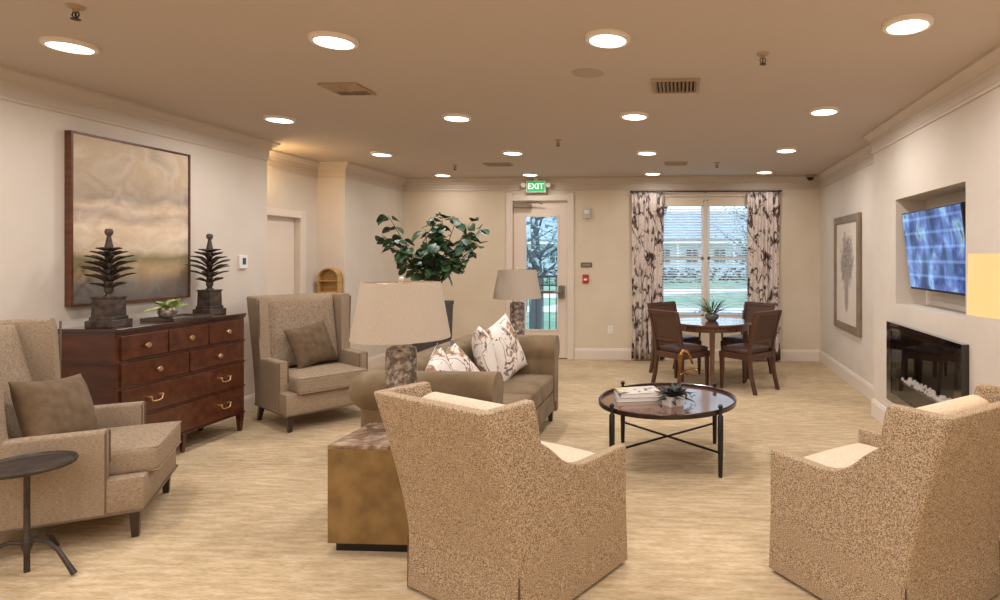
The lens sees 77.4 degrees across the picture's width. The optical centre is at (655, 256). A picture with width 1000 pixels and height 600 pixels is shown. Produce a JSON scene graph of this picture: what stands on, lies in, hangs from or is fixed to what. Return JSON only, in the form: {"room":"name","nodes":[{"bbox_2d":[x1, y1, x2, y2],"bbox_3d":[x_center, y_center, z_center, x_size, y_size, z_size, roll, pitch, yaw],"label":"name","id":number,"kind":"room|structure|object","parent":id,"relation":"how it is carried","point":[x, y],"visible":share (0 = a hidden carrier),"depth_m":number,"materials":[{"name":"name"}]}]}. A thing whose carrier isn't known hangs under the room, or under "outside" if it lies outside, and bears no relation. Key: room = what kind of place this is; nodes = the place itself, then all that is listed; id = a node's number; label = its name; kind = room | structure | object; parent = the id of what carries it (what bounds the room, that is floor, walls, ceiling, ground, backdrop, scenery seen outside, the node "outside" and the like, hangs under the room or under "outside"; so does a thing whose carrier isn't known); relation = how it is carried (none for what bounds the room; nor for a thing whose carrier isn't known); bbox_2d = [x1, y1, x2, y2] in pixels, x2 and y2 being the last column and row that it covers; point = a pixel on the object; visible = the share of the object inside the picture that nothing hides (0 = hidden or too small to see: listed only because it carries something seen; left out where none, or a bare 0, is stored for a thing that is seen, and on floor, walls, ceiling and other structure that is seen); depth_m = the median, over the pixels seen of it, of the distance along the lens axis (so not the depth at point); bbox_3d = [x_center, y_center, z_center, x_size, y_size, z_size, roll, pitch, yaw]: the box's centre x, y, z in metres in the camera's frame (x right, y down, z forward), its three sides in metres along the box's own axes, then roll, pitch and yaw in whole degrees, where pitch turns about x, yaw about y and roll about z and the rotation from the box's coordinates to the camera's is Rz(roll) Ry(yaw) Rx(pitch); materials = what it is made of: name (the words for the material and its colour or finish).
{"room":"care facility","nodes":[
{"label":"care facility","id":0,"kind":"room"},
{"bbox_2d":[157,307,177,317],"bbox_3d":[-3.908,0.443,4.801,0.132,0.090,0.132,0,0,3],"label":"bowl","id":1,"kind":"object","parent":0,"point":[169,312],"depth_m":4.76,"materials":[{"name":"silver metal"}]},
{"bbox_2d":[0,99,402,395],"bbox_3d":[-4.398,0.175,3.486,0.500,2.750,11.770,0,0,3],"label":"wall","id":2,"kind":"structure","parent":0,"point":[232,193],"depth_m":5.49,"materials":[{"name":"paint"}]},
{"bbox_2d":[65,130,190,306],"bbox_3d":[-4.103,-0.270,4.719,0.050,1.240,1.020,0,0,3],"label":"landscape painting","id":3,"kind":"object","parent":2,"relation":"attached to","point":[142,193],"visible":1,"depth_m":4.65,"materials":[{"name":"beige paint"}]},
{"bbox_2d":[187,393,257,434],"bbox_3d":[-4.407,1.465,1.965,0.338,0.170,8.730,0,0,3],"label":"baseboard","id":4,"kind":"structure","parent":2,"relation":"attached to","point":[249,400],"depth_m":5.97,"materials":[{"name":"beige paint"}]},
{"bbox_2d":[238,255,247,268],"bbox_3d":[-4.065,0.050,5.909,0.027,0.130,0.100,0,0,3],"label":"thermostat","id":5,"kind":"object","parent":2,"relation":"attached to","point":[242,259],"visible":1,"depth_m":5.89,"materials":[{"name":"white plastic"}]},
{"bbox_2d":[267,207,305,294],"bbox_3d":[-4.400,0.490,6.865,0.138,2.120,1.060,0,0,3],"label":"door","id":6,"kind":"structure","parent":2,"relation":"in","point":[280,231],"depth_m":7.09,"materials":[{"name":"beige paint"}]},
{"bbox_2d":[317,268,342,292],"bbox_3d":[-4.118,0.295,7.588,0.270,0.310,0.110,0,0,3],"label":"wall niche","id":7,"kind":"object","parent":2,"relation":"attached to","point":[329,280],"visible":1,"depth_m":7.61,"materials":[{"name":"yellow wood"}]},
{"bbox_2d":[0,43,999,191],"bbox_3d":[-1.164,-1.103,3.271,6.700,0.195,11.630,0,0,3],"label":"trim","id":8,"kind":"structure","parent":2,"relation":"attached to","point":[981,76],"depth_m":5.48,"materials":[{"name":"beige paint"}]},
{"bbox_2d":[0,0,999,177],"bbox_3d":[-1.104,-1.250,3.268,7.600,0.100,12.230,0,0,3],"label":"ceiling","id":9,"kind":"structure","parent":0,"point":[508,66],"depth_m":3.90,"materials":[{"name":"beige paint"}]},
{"bbox_2d":[39,36,99,54],"bbox_3d":[-3.301,-1.187,3.382,0.248,0.026,0.248,0,0,3],"label":"recessed light","id":10,"kind":"object","parent":9,"relation":"in","point":[63,44],"visible":1,"depth_m":3.35,"materials":[{"name":"beige"}]},
{"bbox_2d":[46,42,93,53],"bbox_3d":[-3.301,-1.185,3.382,0.196,0.022,0.196,0,0,3],"label":"diffuser","id":11,"kind":"object","parent":10,"relation":"attached to","point":[69,47],"depth_m":3.37,"materials":[{"name":"white plastic"}]},
{"bbox_2d":[65,3,85,20],"bbox_3d":[-2.774,-1.167,2.868,0.076,0.066,0.076,0,0,3],"label":"sprinkler","id":12,"kind":"object","parent":9,"relation":"attached to","point":[76,8],"visible":1,"depth_m":2.86,"materials":[{"name":"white metal"}]},
{"bbox_2d":[262,115,295,123],"bbox_3d":[-3.250,-1.187,5.181,0.248,0.026,0.248,0,0,3],"label":"recessed light","id":13,"kind":"object","parent":9,"relation":"in","point":[271,118],"visible":1,"depth_m":5.13,"materials":[{"name":"white"}]},
{"bbox_2d":[266,118,292,122],"bbox_3d":[-3.250,-1.185,5.181,0.196,0.022,0.196,0,0,3],"label":"diffuser","id":14,"kind":"object","parent":13,"relation":"attached to","point":[276,120],"depth_m":5.17,"materials":[{"name":"white plastic"}]},
{"bbox_2d":[308,31,358,49],"bbox_3d":[-1.773,-1.187,3.303,0.248,0.026,0.248,0,0,3],"label":"recessed light","id":15,"kind":"object","parent":9,"relation":"in","point":[326,39],"visible":1,"depth_m":3.26,"materials":[{"name":"white"}]},
{"bbox_2d":[313,37,353,48],"bbox_3d":[-1.773,-1.185,3.303,0.196,0.022,0.196,0,0,3],"label":"diffuser","id":16,"kind":"object","parent":15,"relation":"attached to","point":[326,42],"depth_m":3.29,"materials":[{"name":"white plastic"}]},
{"bbox_2d":[317,82,375,95],"bbox_3d":[-2.191,-1.188,4.263,0.270,0.024,0.280,0,0,3],"label":"ceiling vent","id":17,"kind":"object","parent":9,"relation":"in","point":[339,88],"visible":1,"depth_m":4.22,"materials":[{"name":"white metal"}]},
{"bbox_2d":[370,151,392,156],"bbox_3d":[-3.171,-1.187,6.940,0.248,0.026,0.248,0,0,3],"label":"recessed light","id":18,"kind":"object","parent":9,"relation":"in","point":[374,153],"visible":1,"depth_m":6.88,"materials":[{"name":"white"}]},
{"bbox_2d":[441,113,471,121],"bbox_3d":[-1.702,-1.187,5.122,0.248,0.026,0.248,0,0,3],"label":"recessed light","id":19,"kind":"object","parent":9,"relation":"in","point":[454,117],"visible":1,"depth_m":5.07,"materials":[{"name":"white"}]},
{"bbox_2d":[445,116,468,120],"bbox_3d":[-1.702,-1.185,5.122,0.196,0.022,0.196,0,0,3],"label":"diffuser","id":20,"kind":"object","parent":19,"relation":"attached to","point":[449,118],"depth_m":5.09,"materials":[{"name":"white plastic"}]},
{"bbox_2d":[501,150,523,154],"bbox_3d":[-1.634,-1.187,6.840,0.248,0.026,0.248,0,0,3],"label":"recessed light","id":21,"kind":"object","parent":9,"relation":"in","point":[506,152],"visible":1,"depth_m":6.77,"materials":[{"name":"white plastic"}]},
{"bbox_2d":[521,178,550,192],"bbox_3d":[-1.806,-1.081,9.035,0.450,0.223,0.063,0,0,3],"label":"exit sign","id":22,"kind":"object","parent":9,"relation":"attached to","point":[536,186],"visible":1,"depth_m":9.01,"materials":[{"name":"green plastic"}]},
{"bbox_2d":[572,68,603,77],"bbox_3d":[-0.445,-1.197,3.914,0.210,0.006,0.210,0,0,3],"label":"ceiling speaker","id":23,"kind":"object","parent":9,"relation":"attached to","point":[581,72],"visible":1,"depth_m":3.90,"materials":[{"name":"beige"}]},
{"bbox_2d":[585,29,629,48],"bbox_3d":[-0.263,-1.187,3.275,0.248,0.026,0.248,0,0,3],"label":"recessed light","id":24,"kind":"object","parent":9,"relation":"in","point":[600,38],"visible":1,"depth_m":3.23,"materials":[{"name":"white"}]},
{"bbox_2d":[590,35,625,46],"bbox_3d":[-0.263,-1.185,3.275,0.196,0.022,0.196,0,0,3],"label":"diffuser","id":25,"kind":"object","parent":24,"relation":"attached to","point":[595,40],"depth_m":3.26,"materials":[{"name":"white plastic"}]},
{"bbox_2d":[620,111,648,120],"bbox_3d":[-0.183,-1.187,5.063,0.248,0.026,0.248,0,0,3],"label":"recessed light","id":26,"kind":"object","parent":9,"relation":"in","point":[630,115],"visible":1,"depth_m":5.02,"materials":[{"name":"white"}]},
{"bbox_2d":[623,115,645,119],"bbox_3d":[-0.183,-1.185,5.063,0.196,0.022,0.196,0,0,3],"label":"diffuser","id":27,"kind":"object","parent":26,"relation":"attached to","point":[626,117],"depth_m":5.05,"materials":[{"name":"white plastic"}]},
{"bbox_2d":[636,150,657,154],"bbox_3d":[-0.102,-1.187,6.841,0.248,0.026,0.248,0,0,3],"label":"recessed light","id":28,"kind":"object","parent":9,"relation":"in","point":[640,152],"visible":1,"depth_m":6.76,"materials":[{"name":"white plastic"}]},
{"bbox_2d":[651,78,699,93],"bbox_3d":[0.138,-1.189,4.188,0.330,0.023,0.320,0,0,3],"label":"ceiling vent","id":29,"kind":"object","parent":9,"relation":"in","point":[660,85],"visible":1,"depth_m":4.16,"materials":[{"name":"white metal"}]},
{"bbox_2d":[756,51,768,65],"bbox_3d":[0.630,-1.167,3.535,0.076,0.066,0.076,0,0,3],"label":"sprinkler","id":30,"kind":"object","parent":9,"relation":"attached to","point":[762,54],"visible":1,"depth_m":3.52,"materials":[{"name":"metal"}]},
{"bbox_2d":[775,147,797,152],"bbox_3d":[1.452,-1.187,6.681,0.248,0.026,0.248,0,0,3],"label":"recessed light","id":31,"kind":"object","parent":9,"relation":"in","point":[784,149],"visible":1,"depth_m":6.62,"materials":[{"name":"white"}]},
{"bbox_2d":[808,106,839,115],"bbox_3d":[1.371,-1.187,4.893,0.248,0.026,0.248,0,0,3],"label":"recessed light","id":32,"kind":"object","parent":9,"relation":"in","point":[823,110],"visible":1,"depth_m":4.85,"materials":[{"name":"white"}]},
{"bbox_2d":[812,110,836,114],"bbox_3d":[1.371,-1.185,4.893,0.196,0.022,0.196,0,0,3],"label":"diffuser","id":33,"kind":"object","parent":32,"relation":"attached to","point":[814,112],"depth_m":4.88,"materials":[{"name":"white plastic"}]},
{"bbox_2d":[882,13,933,35],"bbox_3d":[1.290,-1.187,3.075,0.248,0.026,0.248,0,0,3],"label":"recessed light","id":34,"kind":"object","parent":9,"relation":"in","point":[912,23],"visible":1,"depth_m":3.04,"materials":[{"name":"white"}]},
{"bbox_2d":[887,20,928,33],"bbox_3d":[1.290,-1.185,3.075,0.196,0.022,0.196,0,0,3],"label":"diffuser","id":35,"kind":"object","parent":34,"relation":"attached to","point":[893,26],"depth_m":3.06,"materials":[{"name":"white plastic"}]},
{"bbox_2d":[0,359,999,599],"bbox_3d":[-1.104,1.600,3.268,7.600,0.100,12.230,0,0,3],"label":"floor","id":36,"kind":"structure","parent":0,"point":[243,515],"depth_m":3.61,"materials":[{"name":"carpet"}]},
{"bbox_2d":[0,450,78,574],"bbox_3d":[-3.048,1.280,2.961,0.464,0.540,0.487,0,0,3],"label":"round side table","id":37,"kind":"object","parent":36,"relation":"on","point":[25,466],"visible":1,"depth_m":2.94,"materials":[{"name":"metal"}]},
{"bbox_2d":[0,318,181,537],"bbox_3d":[-3.409,0.965,3.450,0.984,1.170,0.849,0,0,-28],"label":"armchair","id":38,"kind":"object","parent":36,"relation":"on","point":[120,465],"visible":0.75,"depth_m":3.30,"materials":[{"name":"brown fabric"}]},
{"bbox_2d":[0,324,31,438],"bbox_3d":[-3.633,0.730,3.329,0.079,0.680,0.636,-14,6,-28],"label":"cushion","id":39,"kind":"object","parent":38,"relation":"on","point":[15,339],"depth_m":3.44,"materials":[{"name":"beige fabric"}]},
{"bbox_2d":[8,373,99,436],"bbox_3d":[-3.370,0.875,3.380,0.230,0.438,0.505,0,0,-10],"label":"throw pillow","id":40,"kind":"object","parent":38,"relation":"on","point":[63,405],"visible":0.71,"depth_m":3.29,"materials":[{"name":"brown fabric"}]},
{"bbox_2d":[102,422,180,475],"bbox_3d":[-3.250,1.145,3.536,0.620,0.179,0.629,0,0,-28],"label":"seat cushion","id":41,"kind":"object","parent":38,"relation":"on","point":[135,447],"depth_m":3.46,"materials":[{"name":"beige fabric"}]},
{"bbox_2d":[58,313,245,452],"bbox_3d":[-3.898,1.025,4.770,0.463,1.050,1.240,0,0,3],"label":"dresser","id":42,"kind":"object","parent":36,"relation":"on","point":[190,371],"visible":0.76,"depth_m":4.57,"materials":[{"name":"brown wood"}]},
{"bbox_2d":[80,229,135,327],"bbox_3d":[-3.927,0.147,4.315,0.310,0.705,0.300,0,0,27],"label":"tree sculpture","id":43,"kind":"object","parent":42,"relation":"on","point":[108,310],"visible":1,"depth_m":4.27,"materials":[{"name":"brown metal"}]},
{"bbox_2d":[140,314,213,320],"bbox_3d":[-3.865,0.489,4.859,0.272,0.022,0.406,0,0,3],"label":"tray","id":44,"kind":"object","parent":42,"relation":"on","point":[178,317],"visible":0.95,"depth_m":4.80,"materials":[{"name":"brown wood"}]},
{"bbox_2d":[144,299,186,317],"bbox_3d":[-3.894,0.411,4.794,0.249,0.155,0.288,0,0,-21],"label":"potted succulent","id":45,"kind":"object","parent":44,"relation":"on","point":[169,309],"visible":1,"depth_m":4.76,"materials":[{"name":"green plant"}]},
{"bbox_2d":[184,234,229,314],"bbox_3d":[-3.893,0.147,5.246,0.348,0.705,0.326,0,0,7],"label":"tree sculpture","id":46,"kind":"object","parent":42,"relation":"on","point":[209,300],"visible":0.99,"depth_m":5.21,"materials":[{"name":"brown metal"}]},
{"bbox_2d":[246,292,367,432],"bbox_3d":[-3.334,0.965,5.828,0.984,1.170,0.849,0,0,39],"label":"armchair","id":47,"kind":"object","parent":36,"relation":"on","point":[283,389],"visible":0.89,"depth_m":5.66,"materials":[{"name":"brown fabric"}]},
{"bbox_2d":[267,295,337,365],"bbox_3d":[-3.532,0.730,5.986,0.079,0.680,0.636,-15,-9,38],"label":"cushion","id":48,"kind":"object","parent":47,"relation":"on","point":[286,312],"depth_m":5.95,"materials":[{"name":"beige fabric"}]},
{"bbox_2d":[283,320,337,368],"bbox_3d":[-3.383,0.860,5.892,0.225,0.448,0.491,0,0,23],"label":"throw pillow","id":49,"kind":"object","parent":47,"relation":"on","point":[310,345],"visible":0.99,"depth_m":5.81,"materials":[{"name":"brown fabric"}]},
{"bbox_2d":[289,362,366,393],"bbox_3d":[-3.192,1.145,5.715,0.620,0.179,0.629,0,0,39],"label":"seat cushion","id":50,"kind":"object","parent":47,"relation":"on","point":[329,378],"depth_m":5.52,"materials":[{"name":"beige fabric"}]},
{"bbox_2d":[328,423,408,551],"bbox_3d":[-1.451,1.268,3.344,0.520,0.565,0.430,0,0,3],"label":"side table","id":51,"kind":"object","parent":36,"relation":"on","point":[367,510],"visible":0.49,"depth_m":3.13,"materials":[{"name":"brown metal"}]},
{"bbox_2d":[349,277,450,430],"bbox_3d":[-1.459,0.548,3.439,0.536,0.873,0.536,0,0,3],"label":"table lamp","id":52,"kind":"object","parent":51,"relation":"on","point":[400,314],"visible":0.7,"depth_m":3.26,"materials":[{"name":"fabric"}]},
{"bbox_2d":[375,212,489,351],"bbox_3d":[-2.329,0.528,6.486,1.240,2.045,0.917,0,0,3],"label":"ficus tree","id":53,"kind":"object","parent":36,"relation":"on","point":[436,263],"visible":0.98,"depth_m":6.32,"materials":[{"name":"green plant"}]},
{"bbox_2d":[349,335,559,426],"bbox_3d":[-1.461,1.124,4.790,0.969,0.851,2.058,0,0,3],"label":"sofa","id":54,"kind":"object","parent":36,"relation":"on","point":[537,381],"visible":0.39,"depth_m":4.46,"materials":[{"name":"fabric"}]},
{"bbox_2d":[417,346,447,370],"bbox_3d":[-1.633,0.910,4.408,0.256,0.420,0.810,-7,0,3],"label":"cushion","id":55,"kind":"object","parent":54,"relation":"on","point":[422,359],"depth_m":4.17,"materials":[{"name":"fabric"}]},
{"bbox_2d":[425,343,452,370],"bbox_3d":[-1.502,0.880,4.212,0.201,0.520,0.523,0,0,-12],"label":"printed pillow","id":56,"kind":"object","parent":54,"relation":"on","point":[438,361],"visible":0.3,"depth_m":4.17,"materials":[{"name":"white fabric"}]},
{"bbox_2d":[447,336,475,365],"bbox_3d":[-1.598,0.910,5.187,0.256,0.420,0.810,-7,0,3],"label":"cushion","id":57,"kind":"object","parent":54,"relation":"on","point":[465,344],"depth_m":4.95,"materials":[{"name":"fabric"}]},
{"bbox_2d":[446,339,478,370],"bbox_3d":[-1.452,0.890,4.430,0.224,0.551,0.584,0,0,13],"label":"printed pillow","id":58,"kind":"object","parent":54,"relation":"on","point":[459,360],"visible":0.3,"depth_m":4.42,"materials":[{"name":"white fabric"}]},
{"bbox_2d":[472,326,498,371],"bbox_3d":[-1.417,0.840,4.989,0.219,0.549,0.564,0,0,-14],"label":"printed pillow","id":59,"kind":"object","parent":54,"relation":"on","point":[484,354],"visible":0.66,"depth_m":4.78,"materials":[{"name":"white fabric"}]},
{"bbox_2d":[485,313,527,380],"bbox_3d":[-1.354,0.825,5.286,0.234,0.630,0.642,0,0,15],"label":"printed pillow","id":60,"kind":"object","parent":54,"relation":"on","point":[510,355],"visible":0.6,"depth_m":5.24,"materials":[{"name":"white fabric"}]},
{"bbox_2d":[503,394,531,404],"bbox_3d":[-1.344,1.165,4.390,0.700,0.208,0.798,0,0,3],"label":"seat cushion","id":61,"kind":"object","parent":54,"relation":"on","point":[507,398],"depth_m":4.59,"materials":[{"name":"fabric"}]},
{"bbox_2d":[503,374,552,407],"bbox_3d":[-1.308,1.165,5.179,0.700,0.208,0.798,0,0,3],"label":"seat cushion","id":62,"kind":"object","parent":54,"relation":"on","point":[540,386],"depth_m":5.11,"materials":[{"name":"fabric"}]},
{"bbox_2d":[374,381,626,599],"bbox_3d":[-0.706,1.067,2.849,0.742,0.945,0.924,0,0,33],"label":"armchair","id":63,"kind":"object","parent":36,"relation":"on","point":[495,510],"visible":1,"depth_m":2.57,"materials":[{"name":"fabric"}]},
{"bbox_2d":[422,392,503,409],"bbox_3d":[-0.807,0.850,2.691,0.608,0.450,0.177,0,15,33],"label":"cushion","id":64,"kind":"object","parent":63,"relation":"on","point":[448,398],"depth_m":2.65,"materials":[{"name":"fabric"}]},
{"bbox_2d":[541,441,594,461],"bbox_3d":[-0.622,1.080,2.982,0.598,0.197,0.580,0,0,33],"label":"seat cushion","id":65,"kind":"object","parent":63,"relation":"on","point":[566,453],"depth_m":3.05,"materials":[{"name":"fabric"}]},
{"bbox_2d":[598,381,736,477],"bbox_3d":[0.088,1.294,4.621,1.058,0.513,1.058,0,0,3],"label":"coffee table","id":66,"kind":"object","parent":36,"relation":"on","point":[710,401],"visible":0.87,"depth_m":4.43,"materials":[{"name":"wood"},{"name":"black metal"}]},
{"bbox_2d":[613,391,661,402],"bbox_3d":[-0.140,1.081,4.681,0.360,0.032,0.270,0,0,-9],"label":"book","id":67,"kind":"object","parent":66,"relation":"on","point":[618,399],"visible":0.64,"depth_m":4.55,"materials":[{"name":"white paper"}]},
{"bbox_2d":[614,386,659,397],"bbox_3d":[-0.144,1.052,4.691,0.320,0.026,0.240,0,0,-15],"label":"book","id":68,"kind":"object","parent":67,"relation":"on","point":[640,391],"visible":0.86,"depth_m":4.64,"materials":[{"name":"white paper"}]},
{"bbox_2d":[654,382,695,407],"bbox_3d":[0.142,1.017,4.473,0.342,0.160,0.378,0,0,0],"label":"potted plant","id":69,"kind":"object","parent":66,"relation":"on","point":[674,397],"visible":1,"depth_m":4.42,"materials":[{"name":"green plant"}]},
{"bbox_2d":[677,349,697,395],"bbox_3d":[0.249,0.913,4.774,0.178,0.368,0.090,0,0,3],"label":"sculpture","id":70,"kind":"object","parent":66,"relation":"on","point":[680,355],"visible":0.81,"depth_m":4.76,"materials":[{"name":"gold metal"}]},
{"bbox_2d":[647,301,701,377],"bbox_3d":[0.244,1.082,8.005,0.518,0.936,0.565,0,0,-41],"label":"dining chair","id":71,"kind":"object","parent":36,"relation":"on","point":[670,305],"visible":0.35,"depth_m":7.98,"materials":[{"name":"brown wood"}]},
{"bbox_2d":[647,309,709,385],"bbox_3d":[0.272,1.082,7.098,0.565,0.936,0.488,0,0,-42],"label":"dining chair","id":72,"kind":"object","parent":36,"relation":"on","point":[666,325],"visible":0.92,"depth_m":7.00,"materials":[{"name":"brown wood"}]},
{"bbox_2d":[677,317,751,386],"bbox_3d":[0.697,1.174,7.476,0.990,0.752,0.990,0,0,3],"label":"round dining table","id":73,"kind":"object","parent":36,"relation":"on","point":[695,324],"visible":0.74,"depth_m":7.10,"materials":[{"name":"brown wood"}]},
{"bbox_2d":[690,297,738,320],"bbox_3d":[0.719,0.654,7.518,0.627,0.287,0.568,0,0,3],"label":"potted fern","id":74,"kind":"object","parent":73,"relation":"on","point":[710,316],"visible":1,"depth_m":7.49,"materials":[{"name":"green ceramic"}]},
{"bbox_2d":[720,301,774,378],"bbox_3d":[1.216,1.082,7.961,0.565,0.936,0.518,0,0,-43],"label":"dining chair","id":75,"kind":"object","parent":36,"relation":"on","point":[750,308],"visible":0.48,"depth_m":7.96,"materials":[{"name":"brown wood"}]},
{"bbox_2d":[719,310,781,395],"bbox_3d":[1.105,1.082,7.041,0.488,0.936,0.565,0,0,-43],"label":"dining chair","id":76,"kind":"object","parent":36,"relation":"on","point":[764,325],"visible":1,"depth_m":6.92,"materials":[{"name":"brown wood"}]},
{"bbox_2d":[769,384,999,599],"bbox_3d":[1.123,1.067,2.783,0.742,0.945,0.924,0,0,-34],"label":"armchair","id":77,"kind":"object","parent":36,"relation":"on","point":[908,510],"visible":1,"depth_m":2.50,"materials":[{"name":"fabric"}]},
{"bbox_2d":[804,443,877,467],"bbox_3d":[1.035,1.080,2.913,0.598,0.197,0.580,0,0,-34],"label":"seat cushion","id":78,"kind":"object","parent":77,"relation":"on","point":[844,456],"depth_m":3.00,"materials":[{"name":"fabric"}]},
{"bbox_2d":[917,395,988,414],"bbox_3d":[1.228,0.850,2.626,0.608,0.450,0.177,0,15,-34],"label":"cushion","id":79,"kind":"object","parent":77,"relation":"on","point":[970,401],"depth_m":2.59,"materials":[{"name":"fabric"}]},
{"bbox_2d":[967,253,999,318],"bbox_3d":[1.671,0.767,2.648,0.532,1.565,0.532,0,0,3],"label":"floor lamp","id":80,"kind":"object","parent":36,"relation":"on","point":[983,286],"visible":1,"depth_m":2.59,"materials":[{"name":"fabric"}]},
{"bbox_3d":[-1.571,1.268,6.697,0.460,0.565,0.460,0,0,3],"label":"side table","id":81,"kind":"object","parent":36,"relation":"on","visible":0},
{"bbox_2d":[493,267,540,334],"bbox_3d":[-1.567,0.548,6.777,0.536,0.873,0.536,0,0,3],"label":"table lamp","id":82,"kind":"object","parent":81,"relation":"on","point":[517,284],"visible":0.78,"depth_m":6.60,"materials":[{"name":"fabric"}]},
{"bbox_2d":[403,189,819,349],"bbox_3d":[-0.650,0.175,9.139,6.480,2.750,0.140,0,0,3],"label":"wall","id":83,"kind":"structure","parent":0,"point":[604,240],"depth_m":9.08,"materials":[{"name":"beige paint"}]},
{"bbox_2d":[368,352,385,369],"bbox_3d":[-3.658,1.465,8.652,2.680,0.170,1.143,0,0,-42],"label":"baseboard","id":84,"kind":"structure","parent":83,"relation":"attached to","point":[378,360],"depth_m":8.39,"materials":[{"name":"beige paint"}]},
{"bbox_2d":[506,193,573,358],"bbox_3d":[-1.762,0.290,9.122,1.040,2.520,0.232,0,0,3],"label":"door","id":85,"kind":"structure","parent":83,"relation":"in","point":[561,206],"depth_m":9.13,"materials":[{"name":"beige paint"}]},
{"bbox_2d":[648,192,746,318],"bbox_3d":[0.747,0.020,9.036,1.740,2.020,0.200,0,0,3],"label":"window","id":86,"kind":"structure","parent":83,"relation":"in","point":[705,197],"depth_m":9.01,"materials":[{"name":"beige paint"}]},
{"bbox_2d":[663,200,702,314],"bbox_3d":[0.367,0.004,9.043,0.690,1.728,0.040,0,0,3],"label":"window blind","id":87,"kind":"object","parent":86,"relation":"attached to","point":[667,203],"visible":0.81,"depth_m":9.04,"materials":[{"name":"beige plastic"}]},
{"bbox_2d":[708,200,747,314],"bbox_3d":[1.126,0.004,9.008,0.690,1.728,0.040,0,0,3],"label":"window blind","id":88,"kind":"object","parent":86,"relation":"attached to","point":[711,203],"visible":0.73,"depth_m":9.00,"materials":[{"name":"beige plastic"}]},
{"bbox_2d":[630,190,781,192],"bbox_3d":[0.738,-0.975,8.956,2.260,0.040,0.100,0,0,3],"label":"curtain rod","id":89,"kind":"object","parent":83,"relation":"attached to","point":[750,190],"visible":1,"depth_m":8.91,"materials":[{"name":"metal"}]},
{"bbox_2d":[631,190,664,359],"bbox_3d":[-0.122,0.268,8.964,0.501,2.525,0.105,0,0,3],"label":"curtain","id":90,"kind":"object","parent":89,"relation":"hanging from","point":[647,208],"visible":0.91,"depth_m":8.96,"materials":[{"name":"fabric"}]},
{"bbox_2d":[747,190,780,360],"bbox_3d":[1.595,0.268,8.887,0.503,2.525,0.101,0,0,3],"label":"curtain","id":91,"kind":"object","parent":89,"relation":"hanging from","point":[763,208],"visible":0.73,"depth_m":8.88,"materials":[{"name":"fabric"}]},
{"bbox_2d":[705,313,718,320],"bbox_3d":[0.699,0.755,7.526,0.180,0.085,0.180,0,0,3],"label":"bowl","id":92,"kind":"object","parent":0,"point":[712,316],"depth_m":7.46,"materials":[{"name":"grey ceramic"}]},
{"bbox_2d":[820,86,999,407],"bbox_3d":[2.206,0.175,3.189,0.400,2.750,11.770,0,0,3],"label":"wall","id":93,"kind":"structure","parent":0,"point":[954,158],"depth_m":5.04,"materials":[{"name":"paint"}]},
{"bbox_2d":[574,348,885,424],"bbox_3d":[0.344,1.465,3.203,3.680,0.170,11.630,0,0,3],"label":"baseboard","id":94,"kind":"structure","parent":93,"relation":"attached to","point":[878,410],"depth_m":8.92,"materials":[{"name":"beige paint"}]},
{"bbox_2d":[834,212,861,336],"bbox_3d":[2.351,0.200,7.402,0.040,1.420,1.120,0,0,3],"label":"print","id":95,"kind":"object","parent":93,"relation":"attached to","point":[848,228],"visible":1,"depth_m":7.31},
{"bbox_2d":[886,321,968,407],"bbox_3d":[2.137,0.915,4.619,0.235,0.690,1.440,0,0,3],"label":"electric fireplace","id":96,"kind":"object","parent":93,"relation":"attached to","point":[926,368],"visible":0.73,"depth_m":4.90,"materials":[{"name":"black glass"}]},
{"bbox_2d":[897,380,942,406],"bbox_3d":[2.130,1.120,4.619,0.130,0.100,1.180,0,0,3],"label":"stones","id":97,"kind":"object","parent":96,"relation":"on","point":[913,393],"depth_m":4.82,"materials":[{"name":"white stone"}]},
{"bbox_2d":[902,202,965,295],"bbox_3d":[2.207,-0.053,4.585,0.262,0.645,1.100,0,0,3],"label":"television","id":98,"kind":"object","parent":93,"relation":"attached to","point":[935,238],"visible":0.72,"depth_m":4.50,"materials":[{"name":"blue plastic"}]},
{"label":"outside","id":99,"kind":"structure","parent":0,"visible":0},
{"bbox_2d":[526,276,747,328],"bbox_3d":[2.023,1.900,44.955,140.000,0.100,71.000,0,0,3],"label":"ground","id":100,"kind":"structure","parent":99,"point":[546,300],"depth_m":26.75,"materials":[{"name":"green plant"}]},
{"bbox_2d":[526,217,556,328],"bbox_3d":[-2.755,-0.892,14.586,4.030,5.495,4.500,0,0,3],"label":"tree","id":101,"kind":"object","parent":100,"relation":"on","point":[537,255],"visible":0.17,"depth_m":14.54,"materials":[{"name":"grey plant"}]},
{"bbox_2d":[526,212,746,274],"bbox_3d":[-0.185,-1.450,62.622,53.200,6.600,8.100,0,0,3],"label":"house","id":102,"kind":"structure","parent":100,"relation":"on","point":[542,239],"depth_m":60.01,"materials":[{"name":"white"}]},
{"bbox_2d":[542,267,746,282],"bbox_3d":[2.834,1.321,41.678,34.408,1.329,1.516,0,0,3],"label":"hedge","id":103,"kind":"object","parent":100,"relation":"on","point":[543,269],"visible":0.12,"depth_m":41.74,"materials":[{"name":"green plant"}]},
{"bbox_2d":[697,206,747,298],"bbox_3d":[4.295,-0.833,25.675,4.044,5.377,4.226,0,0,-20],"label":"tree","id":104,"kind":"object","parent":100,"relation":"on","point":[723,206],"visible":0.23,"depth_m":25.87,"materials":[{"name":"grey plant"}]},
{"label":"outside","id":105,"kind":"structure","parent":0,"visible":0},
{"bbox_2d":[526,289,746,312],"bbox_3d":[1.617,1.843,22.846,27.177,0.055,27.390,0,0,3],"label":"concrete path","id":106,"kind":"structure","parent":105,"point":[553,307],"depth_m":28.37,"materials":[{"name":"white concrete"}]},
{"bbox_2d":[529,275,556,328],"bbox_3d":[-2.006,1.100,11.702,3.000,1.500,0.060,0,0,3],"label":"metal railing","id":107,"kind":"object","parent":106,"relation":"on","point":[539,276],"visible":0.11,"depth_m":11.70,"materials":[{"name":"metal"}]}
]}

